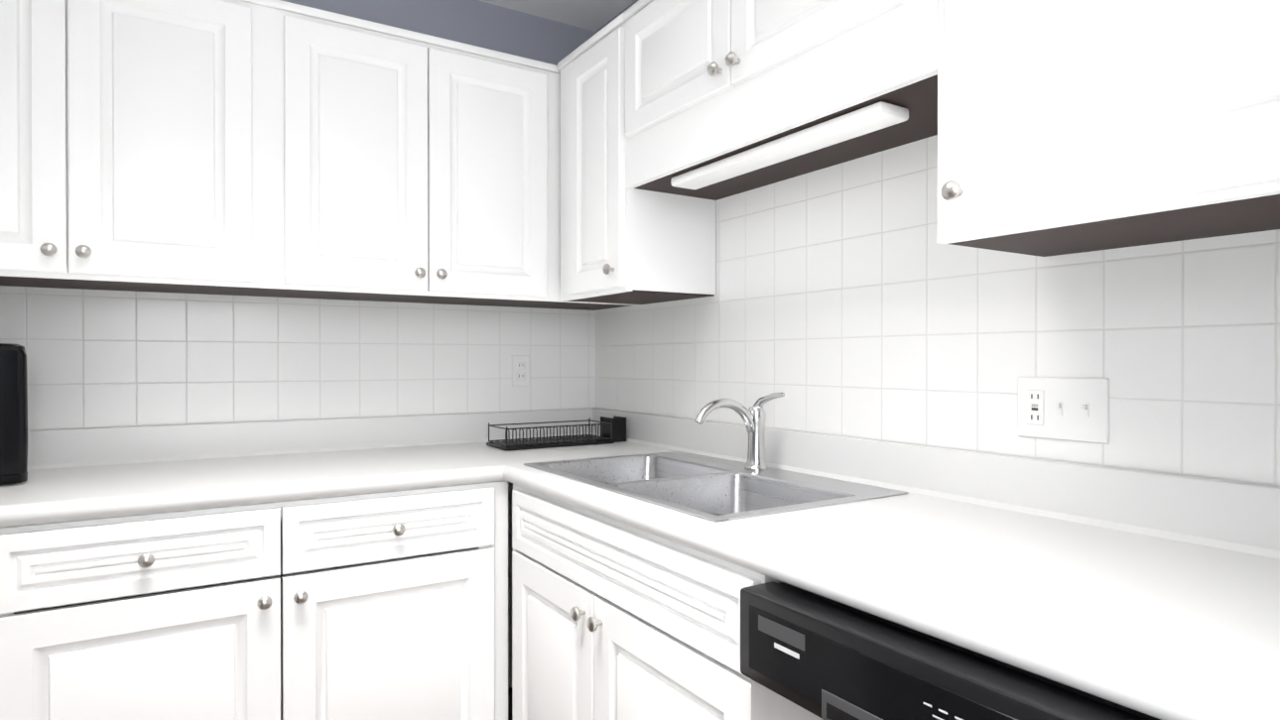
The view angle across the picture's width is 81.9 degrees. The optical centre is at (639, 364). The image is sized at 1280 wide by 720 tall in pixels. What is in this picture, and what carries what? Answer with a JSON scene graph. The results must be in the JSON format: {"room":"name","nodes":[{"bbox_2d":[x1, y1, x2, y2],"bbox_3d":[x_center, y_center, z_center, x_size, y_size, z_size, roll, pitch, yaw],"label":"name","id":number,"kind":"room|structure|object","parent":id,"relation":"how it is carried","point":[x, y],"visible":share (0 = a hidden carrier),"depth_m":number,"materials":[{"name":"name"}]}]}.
{"room":"kitchen","nodes":[
{"label":"kitchen","id":0,"kind":"room"},
{"bbox_2d":[0,413,500,527],"bbox_3d":[-1.289,0.252,1.810,1.710,0.147,0.639,0,0,-32],"label":"countertop","id":1,"kind":"structure","parent":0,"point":[74,474],"depth_m":2.00,"materials":[{"name":"white laminate"}]},
{"bbox_2d":[0,343,28,485],"bbox_3d":[-1.584,0.107,1.698,0.266,0.346,0.235,0,0,-44],"label":"coffee maker","id":2,"kind":"object","parent":1,"relation":"on","point":[14,439],"visible":1,"depth_m":1.69,"materials":[{"name":"black plastic"}]},
{"bbox_2d":[0,0,595,688],"bbox_3d":[-1.209,-0.052,2.301,2.580,2.490,0.100,0,0,-32],"label":"wall","id":3,"kind":"structure","parent":0,"point":[105,359],"depth_m":2.35,"materials":[{"name":"tile"}]},
{"bbox_2d":[0,0,277,296],"bbox_3d":[-1.429,-0.597,1.897,0.819,0.776,0.337,0,0,-32],"label":"upper cabinet","id":4,"kind":"object","parent":3,"relation":"attached to","point":[250,147],"depth_m":1.83,"materials":[{"name":"white wood"}]},
{"bbox_2d":[269,0,551,307],"bbox_3d":[-0.737,-0.599,2.334,0.819,0.776,0.337,0,0,-32],"label":"upper cabinet","id":5,"kind":"object","parent":3,"relation":"attached to","point":[410,166],"depth_m":2.17,"materials":[{"name":"white wood"}]},
{"bbox_2d":[512,355,529,386],"bbox_3d":[-0.439,0.025,2.722,0.070,0.114,0.009,0,0,-32],"label":"electrical outlet","id":6,"kind":"object","parent":3,"relation":"attached to","point":[520,370],"visible":1,"depth_m":2.72,"materials":[{"name":"white plastic"}]},
{"bbox_2d":[508,687,511,719],"bbox_3d":[-0.035,1.228,0.447,2.580,0.050,4.500,0,0,-32],"label":"floor","id":7,"kind":"structure","parent":0,"point":[510,704],"depth_m":2.58,"materials":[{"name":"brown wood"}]},
{"bbox_2d":[512,484,782,719],"bbox_3d":[0.172,0.762,1.754,0.627,0.868,1.023,0,0,-32],"label":"base cabinet","id":8,"kind":"object","parent":7,"relation":"on","point":[612,620],"depth_m":1.52,"materials":[{"name":"white wood"}]},
{"bbox_2d":[464,408,1279,719],"bbox_3d":[0.222,0.253,1.664,0.634,0.147,2.499,0,0,-32],"label":"countertop","id":9,"kind":"structure","parent":8,"relation":"on","point":[1153,593],"depth_m":1.11,"materials":[{"name":"white laminate"}]},
{"bbox_2d":[486,418,614,450],"bbox_3d":[-0.305,0.237,2.524,0.401,0.076,0.176,0,0,-32],"label":"dish rack","id":10,"kind":"object","parent":9,"relation":"on","point":[547,442],"visible":0.98,"depth_m":2.49,"materials":[{"name":"black metal"}]},
{"bbox_2d":[600,415,626,442],"bbox_3d":[-0.097,0.232,2.640,0.058,0.085,0.085,0,0,-32],"label":"utensil holder","id":11,"kind":"object","parent":9,"relation":"on","point":[618,429],"visible":0.69,"depth_m":2.61,"materials":[{"name":"black plastic"}]},
{"bbox_2d":[523,451,907,522],"bbox_3d":[0.130,0.366,1.817,0.530,0.179,0.856,0,0,-32],"label":"sink","id":12,"kind":"object","parent":9,"relation":"in","point":[712,489],"visible":0.38,"depth_m":1.81,"materials":[{"name":"metal"}]},
{"bbox_2d":[694,392,784,471],"bbox_3d":[0.249,0.174,1.867,0.230,0.203,0.102,0,0,-32],"label":"faucet","id":13,"kind":"object","parent":9,"relation":"on","point":[753,418],"visible":1,"depth_m":1.90,"materials":[{"name":"silver metal"}]},
{"bbox_2d":[740,581,1159,719],"bbox_3d":[0.620,0.764,0.975,0.646,0.848,0.754,0,0,-32],"label":"dishwasher","id":14,"kind":"object","parent":7,"relation":"on","point":[805,655],"visible":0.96,"depth_m":0.92,"materials":[{"name":"black plastic"}]},
{"bbox_2d":[479,0,635,31],"bbox_3d":[-0.035,-1.312,0.433,2.580,0.050,4.500,0,0,-32],"label":"ceiling","id":15,"kind":"structure","parent":0,"point":[593,15],"depth_m":2.70,"materials":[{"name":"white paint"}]},
{"bbox_2d":[595,0,1279,487],"bbox_3d":[1.040,-0.045,1.060,0.100,2.490,4.400,0,0,-32],"label":"wall","id":16,"kind":"structure","parent":0,"point":[851,300],"depth_m":1.60,"materials":[{"name":"tile"}]},
{"bbox_2d":[551,15,715,305],"bbox_3d":[-0.024,-0.599,2.329,0.337,0.776,0.418,0,0,-32],"label":"upper cabinet","id":17,"kind":"object","parent":16,"relation":"attached to","point":[611,246],"depth_m":2.20,"materials":[{"name":"white wood"}]},
{"bbox_2d":[619,0,932,202],"bbox_3d":[0.354,-0.741,1.728,0.337,0.486,1.000,0,0,-32],"label":"upper cabinet","id":18,"kind":"object","parent":16,"relation":"attached to","point":[703,82],"depth_m":1.65,"materials":[{"name":"white wood"}]},
{"bbox_2d":[671,101,908,189],"bbox_3d":[0.300,-0.481,1.683,0.085,0.026,0.690,0,0,-32],"label":"under-cabinet light","id":19,"kind":"object","parent":18,"relation":"attached to","point":[863,121],"visible":1,"depth_m":1.58,"materials":[{"name":"white plastic"}]},
{"bbox_2d":[1017,377,1109,444],"bbox_3d":[0.777,0.083,1.367,0.016,0.116,0.166,0,0,-32],"label":"outlet","id":20,"kind":"object","parent":16,"relation":"attached to","point":[1067,409],"visible":1,"depth_m":1.36,"materials":[{"name":"white plastic"}]},
{"bbox_2d":[916,0,1279,256],"bbox_3d":[0.818,-0.592,0.994,0.337,0.776,0.738,0,0,-32],"label":"upper cabinet","id":21,"kind":"object","parent":16,"relation":"attached to","point":[1062,127],"depth_m":1.01,"materials":[{"name":"white wood"}]}
]}

